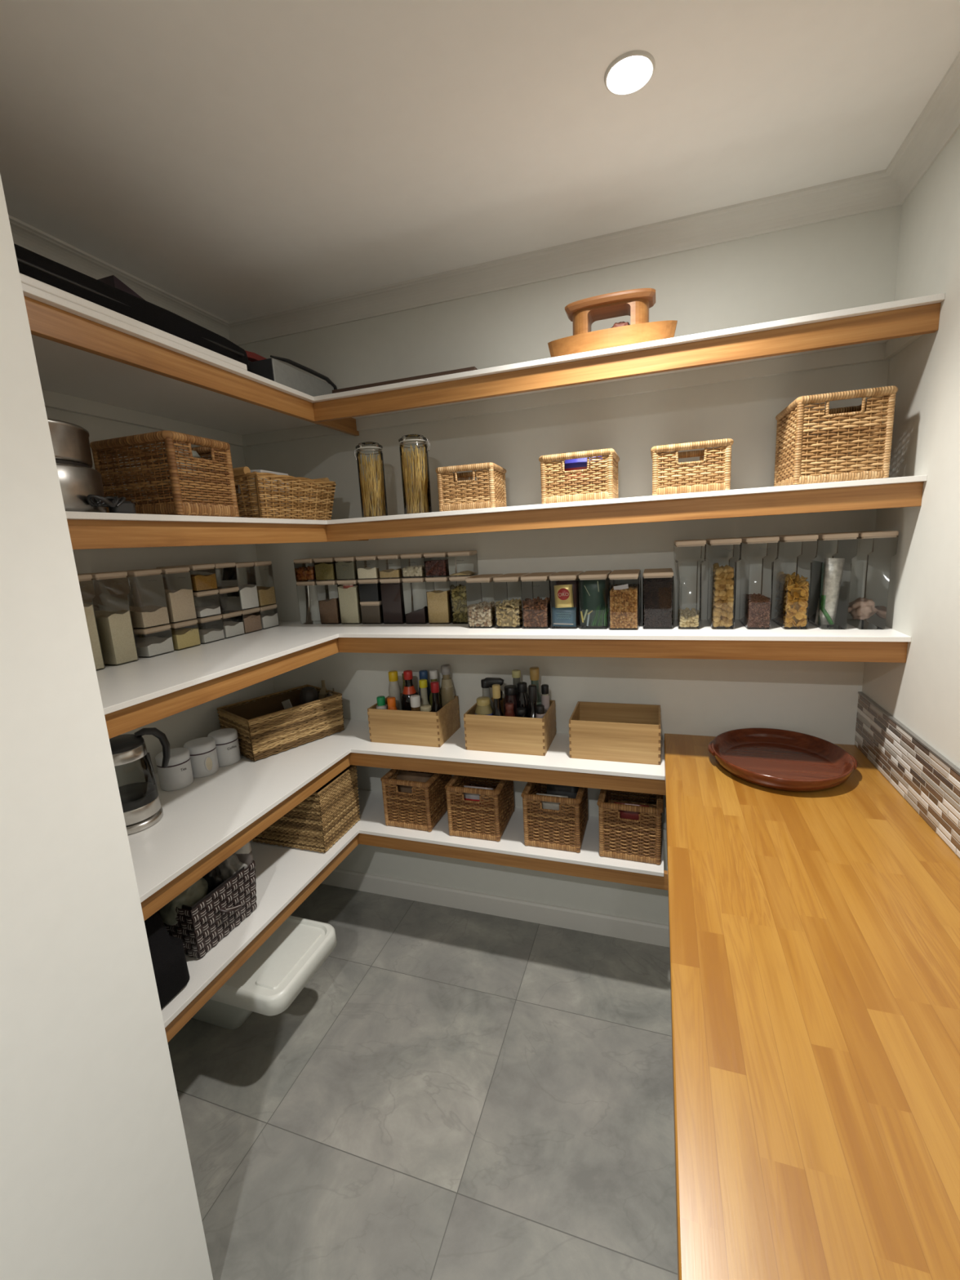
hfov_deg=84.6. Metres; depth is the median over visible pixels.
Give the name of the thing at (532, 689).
sauce bottle
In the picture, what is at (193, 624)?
canister
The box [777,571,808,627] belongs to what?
flakes
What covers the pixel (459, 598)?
flakes
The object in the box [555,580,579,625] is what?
packet
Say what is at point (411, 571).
chickpeas
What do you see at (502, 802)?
wicker basket
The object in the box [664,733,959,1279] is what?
countertop
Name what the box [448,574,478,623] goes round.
canister
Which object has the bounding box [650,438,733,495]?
wicker basket
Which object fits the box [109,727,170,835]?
glass kettle
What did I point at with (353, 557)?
canister
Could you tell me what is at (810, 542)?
canister
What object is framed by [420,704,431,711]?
sauce bottle
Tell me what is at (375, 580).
canister
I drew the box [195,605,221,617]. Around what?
sugar
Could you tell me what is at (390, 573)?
oats
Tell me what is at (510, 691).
sauce bottle
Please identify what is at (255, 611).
canister
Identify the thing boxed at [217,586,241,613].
canister
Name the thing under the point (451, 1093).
floor
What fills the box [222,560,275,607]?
canister
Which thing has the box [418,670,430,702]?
sauce bottle
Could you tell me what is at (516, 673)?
sauce bottle
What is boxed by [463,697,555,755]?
box
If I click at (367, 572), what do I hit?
grains
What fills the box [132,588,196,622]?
flour
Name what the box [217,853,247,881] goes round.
plastic bag
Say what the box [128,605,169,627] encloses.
flour
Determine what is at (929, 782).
tile backsplash
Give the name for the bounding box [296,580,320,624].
canister
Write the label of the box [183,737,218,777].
canister
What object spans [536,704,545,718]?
sauce bottle
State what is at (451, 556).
canister
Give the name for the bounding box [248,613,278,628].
salt
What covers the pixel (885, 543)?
canister
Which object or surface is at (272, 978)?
storage bin
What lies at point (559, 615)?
print
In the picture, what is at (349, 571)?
powder
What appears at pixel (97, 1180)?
wall partition
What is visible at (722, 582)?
dried pasta
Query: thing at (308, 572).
apricot
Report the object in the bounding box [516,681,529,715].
sauce bottle
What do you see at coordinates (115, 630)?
flour
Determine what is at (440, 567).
dried fruit
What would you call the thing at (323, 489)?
basket
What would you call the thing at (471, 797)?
packet
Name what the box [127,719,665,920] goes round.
shelf
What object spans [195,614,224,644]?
canister
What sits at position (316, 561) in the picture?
canister
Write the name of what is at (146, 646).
sugar
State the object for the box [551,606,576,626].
packet
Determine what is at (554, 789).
packet
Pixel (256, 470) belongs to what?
paper bag
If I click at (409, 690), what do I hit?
sauce bottle
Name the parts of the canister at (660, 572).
bamboo lid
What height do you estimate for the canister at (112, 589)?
0.278 m
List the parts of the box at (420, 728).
panel, panel, panel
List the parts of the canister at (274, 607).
bamboo lid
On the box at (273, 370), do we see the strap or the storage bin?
the strap
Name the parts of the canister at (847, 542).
bamboo lid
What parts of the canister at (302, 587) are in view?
bamboo lid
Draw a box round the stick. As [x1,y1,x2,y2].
[586,613,589,626]
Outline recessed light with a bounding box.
[604,49,655,95]
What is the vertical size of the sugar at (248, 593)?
0.092 m
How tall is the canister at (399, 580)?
0.183 m
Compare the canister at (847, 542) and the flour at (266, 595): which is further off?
the flour at (266, 595)
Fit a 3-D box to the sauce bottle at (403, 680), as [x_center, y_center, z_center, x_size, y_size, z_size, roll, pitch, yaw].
[-0.303,0.254,2.226,0.040,0.235,0.040,0,11,19]
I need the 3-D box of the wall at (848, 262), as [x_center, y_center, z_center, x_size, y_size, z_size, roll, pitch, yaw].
[0.143,-0.046,2.134,2.574,2.574,0.100,0,11,19]
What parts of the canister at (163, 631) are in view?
bamboo lid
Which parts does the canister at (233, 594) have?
bamboo lid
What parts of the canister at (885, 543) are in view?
bamboo lid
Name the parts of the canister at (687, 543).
bamboo lid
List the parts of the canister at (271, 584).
bamboo lid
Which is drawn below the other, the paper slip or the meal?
the meal
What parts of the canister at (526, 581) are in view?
bamboo lid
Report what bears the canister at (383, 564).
on the canister at (399, 580)
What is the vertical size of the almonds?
0.092 m
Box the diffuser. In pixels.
[608,56,651,91]
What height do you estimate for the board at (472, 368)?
0.021 m
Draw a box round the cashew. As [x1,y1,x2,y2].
[496,598,522,626]
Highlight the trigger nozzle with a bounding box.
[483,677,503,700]
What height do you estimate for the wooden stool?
0.156 m
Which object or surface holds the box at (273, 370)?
on the shelf at (90, 362)
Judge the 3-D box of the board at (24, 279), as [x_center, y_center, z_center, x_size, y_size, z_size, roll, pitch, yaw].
[-0.958,-0.722,1.252,0.360,0.018,0.720,0,11,19]
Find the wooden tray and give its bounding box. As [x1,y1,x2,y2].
[707,728,857,791]
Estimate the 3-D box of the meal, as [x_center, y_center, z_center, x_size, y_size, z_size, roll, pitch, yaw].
[-1.095,-0.007,1.862,0.170,0.060,0.093,0,11,19]
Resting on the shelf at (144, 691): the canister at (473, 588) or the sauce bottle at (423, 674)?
the canister at (473, 588)
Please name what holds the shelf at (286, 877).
attached to the wall at (848, 262)
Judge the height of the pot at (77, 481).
0.102 m
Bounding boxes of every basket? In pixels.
[89,430,239,516]
[156,860,257,959]
[208,466,336,519]
[217,684,344,761]
[252,764,359,853]
[380,768,451,831]
[435,462,506,511]
[444,774,514,841]
[520,782,588,852]
[538,448,619,503]
[596,789,663,864]
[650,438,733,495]
[773,385,897,486]
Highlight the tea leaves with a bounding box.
[644,577,672,627]
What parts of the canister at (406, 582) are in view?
bamboo lid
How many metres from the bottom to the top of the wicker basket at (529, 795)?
0.205 m
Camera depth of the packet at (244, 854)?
1.64 m
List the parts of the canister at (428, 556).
bamboo lid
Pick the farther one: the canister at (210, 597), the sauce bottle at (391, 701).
the sauce bottle at (391, 701)
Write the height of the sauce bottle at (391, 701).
0.172 m
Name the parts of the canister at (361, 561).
bamboo lid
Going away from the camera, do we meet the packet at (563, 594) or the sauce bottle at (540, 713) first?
the packet at (563, 594)
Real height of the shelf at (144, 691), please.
0.076 m
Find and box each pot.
[47,417,93,468]
[56,462,106,512]
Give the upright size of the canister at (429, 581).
0.183 m
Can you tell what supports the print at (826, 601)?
attached to the bag at (833, 567)
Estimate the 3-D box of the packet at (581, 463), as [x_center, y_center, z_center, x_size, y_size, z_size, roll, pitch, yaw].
[0.328,-0.510,1.658,0.120,0.125,0.036,0,11,19]
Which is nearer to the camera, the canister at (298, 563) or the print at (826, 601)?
the print at (826, 601)
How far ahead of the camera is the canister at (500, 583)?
1.91 m
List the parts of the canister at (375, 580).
bamboo lid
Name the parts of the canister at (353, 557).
bamboo lid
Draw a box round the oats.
[379,568,402,577]
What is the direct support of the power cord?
on the shelf at (87, 530)
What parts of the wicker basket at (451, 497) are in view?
corner post, handle frame, corner post, corner post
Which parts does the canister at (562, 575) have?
bamboo lid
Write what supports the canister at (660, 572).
on the shelf at (144, 691)
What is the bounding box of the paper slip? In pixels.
[613,584,628,590]
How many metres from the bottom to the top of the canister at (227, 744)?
0.119 m
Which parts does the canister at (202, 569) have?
bamboo lid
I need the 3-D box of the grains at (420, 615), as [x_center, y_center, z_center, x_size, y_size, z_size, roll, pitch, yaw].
[-0.246,-0.109,2.144,0.085,0.066,0.086,0,11,19]
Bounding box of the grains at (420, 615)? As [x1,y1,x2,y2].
[405,605,428,622]
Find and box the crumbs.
[222,613,262,632]
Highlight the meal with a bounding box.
[139,627,200,649]
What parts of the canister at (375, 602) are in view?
bamboo lid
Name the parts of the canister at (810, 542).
bamboo lid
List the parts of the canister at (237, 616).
bamboo lid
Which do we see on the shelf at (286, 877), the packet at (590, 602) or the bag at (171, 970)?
the bag at (171, 970)
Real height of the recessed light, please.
0.006 m
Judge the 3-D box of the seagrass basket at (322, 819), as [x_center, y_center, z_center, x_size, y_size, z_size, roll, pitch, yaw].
[-0.702,0.649,2.109,0.350,0.248,0.265,0,11,19]
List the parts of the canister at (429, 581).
bamboo lid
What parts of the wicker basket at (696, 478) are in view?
corner post, handle frame, handle frame, corner post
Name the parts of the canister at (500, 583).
bamboo lid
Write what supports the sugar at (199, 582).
in the canister at (202, 569)
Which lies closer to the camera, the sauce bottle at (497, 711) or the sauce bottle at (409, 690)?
the sauce bottle at (497, 711)
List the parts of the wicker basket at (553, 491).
corner post, handle frame, corner post, corner post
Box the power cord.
[86,494,136,513]
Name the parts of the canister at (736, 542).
bamboo lid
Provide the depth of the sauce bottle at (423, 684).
2.12 m
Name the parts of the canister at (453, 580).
bamboo lid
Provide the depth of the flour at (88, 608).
1.53 m
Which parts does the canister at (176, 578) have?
bamboo lid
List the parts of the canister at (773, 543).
bamboo lid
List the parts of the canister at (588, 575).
bamboo lid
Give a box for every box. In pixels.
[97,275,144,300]
[248,358,333,396]
[367,693,460,746]
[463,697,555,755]
[568,701,661,764]
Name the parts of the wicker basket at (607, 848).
corner post, corner post, handle frame, corner post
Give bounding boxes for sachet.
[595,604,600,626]
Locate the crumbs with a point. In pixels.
(254, 624)
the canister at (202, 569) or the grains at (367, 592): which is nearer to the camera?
the canister at (202, 569)
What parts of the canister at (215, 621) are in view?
bamboo lid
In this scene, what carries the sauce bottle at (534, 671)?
in the box at (488, 733)
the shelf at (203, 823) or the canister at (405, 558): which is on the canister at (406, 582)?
the canister at (405, 558)
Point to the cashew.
(509, 614)
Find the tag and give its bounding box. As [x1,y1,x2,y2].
[281,699,292,709]
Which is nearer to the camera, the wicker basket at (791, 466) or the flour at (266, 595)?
the wicker basket at (791, 466)
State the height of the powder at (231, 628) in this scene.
0.052 m
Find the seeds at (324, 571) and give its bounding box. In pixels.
[315,561,336,580]
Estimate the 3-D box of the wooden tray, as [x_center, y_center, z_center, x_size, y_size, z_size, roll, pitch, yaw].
[0.929,0.370,1.643,0.405,0.053,0.410,1,11,23]
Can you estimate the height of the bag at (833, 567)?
0.204 m
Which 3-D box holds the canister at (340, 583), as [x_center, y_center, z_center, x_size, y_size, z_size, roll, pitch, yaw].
[-0.534,-0.165,2.230,0.092,0.183,0.094,0,11,19]
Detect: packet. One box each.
[155,445,208,500]
[235,841,256,889]
[342,584,354,588]
[395,770,439,813]
[462,785,494,831]
[535,792,569,839]
[546,783,578,824]
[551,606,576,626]
[553,584,573,608]
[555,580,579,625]
[564,456,602,493]
[580,579,605,625]
[613,802,648,849]
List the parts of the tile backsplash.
edge trim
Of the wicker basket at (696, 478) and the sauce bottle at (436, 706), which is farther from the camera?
the sauce bottle at (436, 706)
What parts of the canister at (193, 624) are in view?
bamboo lid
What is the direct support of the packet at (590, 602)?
in the canister at (588, 575)
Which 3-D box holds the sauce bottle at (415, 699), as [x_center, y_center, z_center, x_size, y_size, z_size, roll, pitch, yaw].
[-0.249,0.307,2.072,0.040,0.182,0.040,0,11,19]
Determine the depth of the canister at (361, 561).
2.14 m
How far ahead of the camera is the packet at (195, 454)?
1.43 m
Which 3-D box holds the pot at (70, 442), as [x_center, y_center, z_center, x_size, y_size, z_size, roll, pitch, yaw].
[-0.994,-0.418,1.136,0.258,0.084,0.258,0,11,19]
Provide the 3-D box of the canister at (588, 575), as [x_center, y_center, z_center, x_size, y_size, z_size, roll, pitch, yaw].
[0.408,-0.145,1.851,0.094,0.183,0.198,0,11,19]
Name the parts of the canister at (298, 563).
bamboo lid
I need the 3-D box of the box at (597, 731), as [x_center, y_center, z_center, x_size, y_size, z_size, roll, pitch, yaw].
[0.491,0.328,1.905,0.304,0.139,0.222,0,11,19]
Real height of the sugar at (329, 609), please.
0.108 m
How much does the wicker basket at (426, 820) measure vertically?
0.205 m
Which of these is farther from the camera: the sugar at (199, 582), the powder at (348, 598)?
the powder at (348, 598)
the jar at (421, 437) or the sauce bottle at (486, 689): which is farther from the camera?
the sauce bottle at (486, 689)
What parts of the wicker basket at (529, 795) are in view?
corner post, corner post, handle frame, corner post, corner post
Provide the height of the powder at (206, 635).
0.042 m
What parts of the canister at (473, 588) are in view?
bamboo lid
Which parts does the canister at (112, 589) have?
bamboo lid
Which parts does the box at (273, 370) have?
panel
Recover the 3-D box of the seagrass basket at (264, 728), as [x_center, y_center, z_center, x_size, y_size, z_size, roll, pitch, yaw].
[-0.817,0.331,2.192,0.279,0.167,0.409,6,14,42]
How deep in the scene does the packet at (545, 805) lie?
1.93 m
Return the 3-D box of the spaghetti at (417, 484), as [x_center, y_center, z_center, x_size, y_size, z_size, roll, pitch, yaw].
[-0.226,-0.564,1.860,0.088,0.229,0.088,0,11,19]
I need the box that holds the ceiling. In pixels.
[0,0,959,321]
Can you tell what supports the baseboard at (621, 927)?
attached to the wall at (848, 262)
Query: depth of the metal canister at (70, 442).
1.12 m
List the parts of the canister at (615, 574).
bamboo lid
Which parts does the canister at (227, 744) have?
canister lid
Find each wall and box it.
[44,406,275,786]
[238,204,902,924]
[862,127,959,768]
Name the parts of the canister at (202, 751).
canister lid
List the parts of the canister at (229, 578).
bamboo lid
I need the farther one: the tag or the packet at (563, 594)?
the tag
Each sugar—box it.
[134,635,173,656]
[163,573,217,591]
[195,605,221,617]
[218,584,258,609]
[318,597,341,622]
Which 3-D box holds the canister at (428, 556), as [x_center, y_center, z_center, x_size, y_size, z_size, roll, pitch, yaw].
[-0.161,-0.298,2.076,0.092,0.094,0.095,0,11,19]
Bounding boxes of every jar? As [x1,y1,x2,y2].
[299,686,318,704]
[354,441,387,517]
[398,434,431,514]
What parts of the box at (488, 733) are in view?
panel, panel, panel, panel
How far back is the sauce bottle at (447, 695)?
2.14 m
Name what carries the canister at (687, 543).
on the shelf at (144, 691)
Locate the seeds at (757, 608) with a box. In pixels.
[744,593,770,627]
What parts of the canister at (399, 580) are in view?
bamboo lid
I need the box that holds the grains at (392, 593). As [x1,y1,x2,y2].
[380,582,405,622]
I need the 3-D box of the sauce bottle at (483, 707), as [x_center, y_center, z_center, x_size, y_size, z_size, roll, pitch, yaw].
[0.017,0.307,1.993,0.069,0.182,0.069,0,11,19]
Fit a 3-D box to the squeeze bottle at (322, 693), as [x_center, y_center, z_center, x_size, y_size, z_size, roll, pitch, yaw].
[-0.678,0.273,2.311,0.050,0.200,0.030,0,11,19]
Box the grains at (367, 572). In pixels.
[357,567,379,578]
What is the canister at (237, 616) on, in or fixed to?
on the shelf at (144, 691)
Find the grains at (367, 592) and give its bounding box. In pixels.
[358,582,381,601]
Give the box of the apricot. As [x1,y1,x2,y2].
[297,565,315,580]
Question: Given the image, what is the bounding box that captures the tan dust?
[449,570,477,575]
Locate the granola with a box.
[609,583,639,628]
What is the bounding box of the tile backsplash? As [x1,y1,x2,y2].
[854,691,959,858]
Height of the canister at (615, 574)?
0.183 m
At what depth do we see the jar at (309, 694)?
2.20 m
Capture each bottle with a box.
[318,680,328,699]
[376,695,387,709]
[386,696,397,710]
[388,670,401,710]
[400,670,417,711]
[401,673,404,692]
[409,694,420,711]
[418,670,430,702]
[418,679,429,705]
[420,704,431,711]
[429,669,441,708]
[430,680,441,711]
[440,664,454,707]
[475,696,493,715]
[480,679,493,709]
[492,684,503,715]
[502,684,516,716]
[504,702,515,716]
[511,669,520,694]
[515,706,527,717]
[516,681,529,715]
[526,684,537,718]
[529,666,541,705]
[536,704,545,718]
[541,684,549,712]
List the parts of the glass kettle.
kettle lid, handle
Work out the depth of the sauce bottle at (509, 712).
1.94 m
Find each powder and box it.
[198,621,244,637]
[199,627,224,643]
[335,560,357,579]
[337,584,361,622]
[360,604,383,622]
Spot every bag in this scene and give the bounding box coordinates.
[144,911,189,1008]
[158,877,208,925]
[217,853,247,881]
[237,469,291,517]
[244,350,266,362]
[814,557,844,625]
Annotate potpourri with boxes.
[610,321,630,328]
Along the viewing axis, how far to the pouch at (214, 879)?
1.57 m
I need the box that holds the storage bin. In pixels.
[191,915,337,1029]
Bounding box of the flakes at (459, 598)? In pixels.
[451,584,467,622]
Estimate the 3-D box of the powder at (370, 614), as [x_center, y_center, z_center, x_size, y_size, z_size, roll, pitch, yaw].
[-0.436,-0.118,2.207,0.085,0.080,0.086,0,11,19]
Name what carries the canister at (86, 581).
on the shelf at (144, 691)
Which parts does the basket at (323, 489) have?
handle, handle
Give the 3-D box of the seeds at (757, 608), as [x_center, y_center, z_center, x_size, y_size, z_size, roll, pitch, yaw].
[0.883,-0.098,1.697,0.058,0.088,0.182,0,11,19]
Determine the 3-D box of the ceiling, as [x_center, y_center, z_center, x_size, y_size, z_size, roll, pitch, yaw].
[-0.673,-0.910,-0.349,6.800,0.120,4.900,0,11,19]
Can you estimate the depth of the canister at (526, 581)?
1.88 m
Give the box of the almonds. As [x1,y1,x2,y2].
[523,596,550,627]
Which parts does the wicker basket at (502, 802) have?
corner post, corner post, handle frame, corner post, corner post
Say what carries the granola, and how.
in the canister at (615, 574)
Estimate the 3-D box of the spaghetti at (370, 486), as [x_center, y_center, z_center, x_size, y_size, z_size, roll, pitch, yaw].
[-0.391,-0.561,1.916,0.084,0.219,0.085,0,11,19]
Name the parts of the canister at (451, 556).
bamboo lid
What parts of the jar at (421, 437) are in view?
glass lid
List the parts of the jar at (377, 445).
glass lid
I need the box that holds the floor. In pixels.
[168,884,677,1279]
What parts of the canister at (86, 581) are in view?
bamboo lid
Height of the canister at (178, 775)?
0.119 m
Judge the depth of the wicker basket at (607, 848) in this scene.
1.81 m
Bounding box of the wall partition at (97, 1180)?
[0,173,213,1279]
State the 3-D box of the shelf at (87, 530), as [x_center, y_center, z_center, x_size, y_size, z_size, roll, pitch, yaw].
[-0.107,-0.320,1.383,2.374,0.076,1.350,0,11,19]
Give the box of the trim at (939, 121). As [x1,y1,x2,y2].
[8,51,959,346]
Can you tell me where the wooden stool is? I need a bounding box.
[547,288,677,357]
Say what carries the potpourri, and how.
on the wooden stool
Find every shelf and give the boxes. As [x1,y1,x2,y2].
[21,282,945,447]
[65,475,927,549]
[96,618,911,738]
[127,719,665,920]
[160,789,667,1043]
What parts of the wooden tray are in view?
ear handle, ear handle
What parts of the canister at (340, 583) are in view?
bamboo lid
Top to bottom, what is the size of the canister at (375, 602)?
0.094 m
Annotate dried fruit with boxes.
[425,559,448,576]
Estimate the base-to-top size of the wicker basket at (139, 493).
0.205 m
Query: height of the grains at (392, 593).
0.168 m
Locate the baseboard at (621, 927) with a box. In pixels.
[320,868,669,947]
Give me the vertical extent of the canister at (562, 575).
0.183 m
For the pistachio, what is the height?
0.078 m
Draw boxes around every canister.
[47,417,106,512]
[77,571,138,666]
[77,573,105,671]
[97,568,169,628]
[128,567,196,623]
[133,624,174,657]
[138,619,200,650]
[155,564,217,591]
[155,747,193,791]
[182,562,238,589]
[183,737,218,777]
[193,589,221,617]
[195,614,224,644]
[207,728,240,767]
[215,562,259,610]
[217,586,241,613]
[220,610,244,638]
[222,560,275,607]
[241,607,262,634]
[259,604,279,629]
[293,557,321,582]
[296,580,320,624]
[313,556,339,581]
[315,580,341,624]
[333,555,358,580]
[336,579,361,623]
[355,555,379,579]
[357,578,380,598]
[360,600,383,623]
[377,553,406,578]
[379,577,405,623]
[400,552,426,577]
[401,577,428,623]
[423,551,448,577]
[425,576,452,623]
[447,550,478,576]
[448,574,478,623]
[465,573,502,628]
[493,573,529,628]
[520,572,556,628]
[549,571,583,628]
[578,569,611,629]
[608,568,640,630]
[642,568,673,629]
[674,539,706,629]
[705,537,742,629]
[738,536,779,629]
[772,534,818,629]
[807,532,858,629]
[847,530,898,629]
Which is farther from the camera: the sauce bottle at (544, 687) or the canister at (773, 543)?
the sauce bottle at (544, 687)
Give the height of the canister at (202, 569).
0.094 m
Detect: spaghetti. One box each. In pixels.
[357,453,386,517]
[400,444,429,514]
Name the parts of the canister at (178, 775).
canister lid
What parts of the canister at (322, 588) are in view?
bamboo lid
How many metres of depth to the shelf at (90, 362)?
1.57 m
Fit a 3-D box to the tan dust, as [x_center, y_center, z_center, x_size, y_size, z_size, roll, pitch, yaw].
[-0.064,-0.261,2.051,0.085,0.013,0.086,0,11,19]
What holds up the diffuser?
attached to the recessed light
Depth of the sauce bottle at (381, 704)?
2.09 m
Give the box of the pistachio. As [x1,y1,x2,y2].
[468,600,495,626]
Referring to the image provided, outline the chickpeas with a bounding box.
[402,564,425,577]
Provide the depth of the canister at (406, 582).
2.13 m
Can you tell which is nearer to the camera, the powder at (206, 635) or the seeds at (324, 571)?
the powder at (206, 635)
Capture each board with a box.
[19,272,247,370]
[332,366,477,393]
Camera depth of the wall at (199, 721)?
1.96 m
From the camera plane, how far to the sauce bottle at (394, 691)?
2.16 m
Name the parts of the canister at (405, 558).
bamboo lid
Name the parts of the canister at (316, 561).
bamboo lid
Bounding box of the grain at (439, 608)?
[426,590,452,622]
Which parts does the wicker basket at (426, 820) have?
corner post, handle frame, corner post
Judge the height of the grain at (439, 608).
0.125 m
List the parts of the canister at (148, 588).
bamboo lid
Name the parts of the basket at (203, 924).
handle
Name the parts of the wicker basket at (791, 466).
corner post, corner post, handle frame, corner post, corner post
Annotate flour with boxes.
[83,603,104,669]
[94,609,137,664]
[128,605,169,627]
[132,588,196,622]
[257,586,275,605]
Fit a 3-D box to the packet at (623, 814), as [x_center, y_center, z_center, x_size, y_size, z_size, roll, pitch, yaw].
[0.534,0.657,1.861,0.120,0.170,0.047,0,11,19]
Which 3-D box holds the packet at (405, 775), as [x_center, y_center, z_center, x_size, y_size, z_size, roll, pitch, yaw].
[-0.261,0.633,2.195,0.150,0.175,0.124,0,11,19]
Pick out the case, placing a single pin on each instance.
(32, 264)
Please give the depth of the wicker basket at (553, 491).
1.64 m
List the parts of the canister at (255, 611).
bamboo lid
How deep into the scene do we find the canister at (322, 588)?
2.25 m
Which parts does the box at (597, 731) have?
panel, panel, panel, panel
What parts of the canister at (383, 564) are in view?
bamboo lid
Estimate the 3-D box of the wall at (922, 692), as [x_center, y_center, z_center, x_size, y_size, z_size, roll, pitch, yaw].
[0.866,0.236,0.414,0.100,2.574,2.750,0,11,19]
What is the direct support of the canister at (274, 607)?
on the shelf at (144, 691)
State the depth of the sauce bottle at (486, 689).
2.07 m
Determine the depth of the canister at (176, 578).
1.85 m
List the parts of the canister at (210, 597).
bamboo lid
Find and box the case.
[13,243,250,372]
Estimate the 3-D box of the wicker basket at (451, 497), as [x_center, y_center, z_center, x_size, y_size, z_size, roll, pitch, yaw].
[-0.024,-0.523,1.840,0.207,0.145,0.202,0,11,16]
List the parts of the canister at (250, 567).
bamboo lid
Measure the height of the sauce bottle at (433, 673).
0.250 m
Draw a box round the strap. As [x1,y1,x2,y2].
[270,355,337,389]
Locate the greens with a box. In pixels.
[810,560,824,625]
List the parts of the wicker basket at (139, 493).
corner post, corner post, handle frame, corner post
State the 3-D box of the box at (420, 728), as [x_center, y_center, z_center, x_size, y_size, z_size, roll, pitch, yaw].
[-0.266,0.322,2.162,0.304,0.139,0.222,0,11,19]
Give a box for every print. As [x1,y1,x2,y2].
[556,612,570,618]
[820,595,833,624]
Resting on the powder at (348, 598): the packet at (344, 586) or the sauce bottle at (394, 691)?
the packet at (344, 586)
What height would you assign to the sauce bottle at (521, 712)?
0.150 m
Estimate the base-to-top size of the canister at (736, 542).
0.278 m

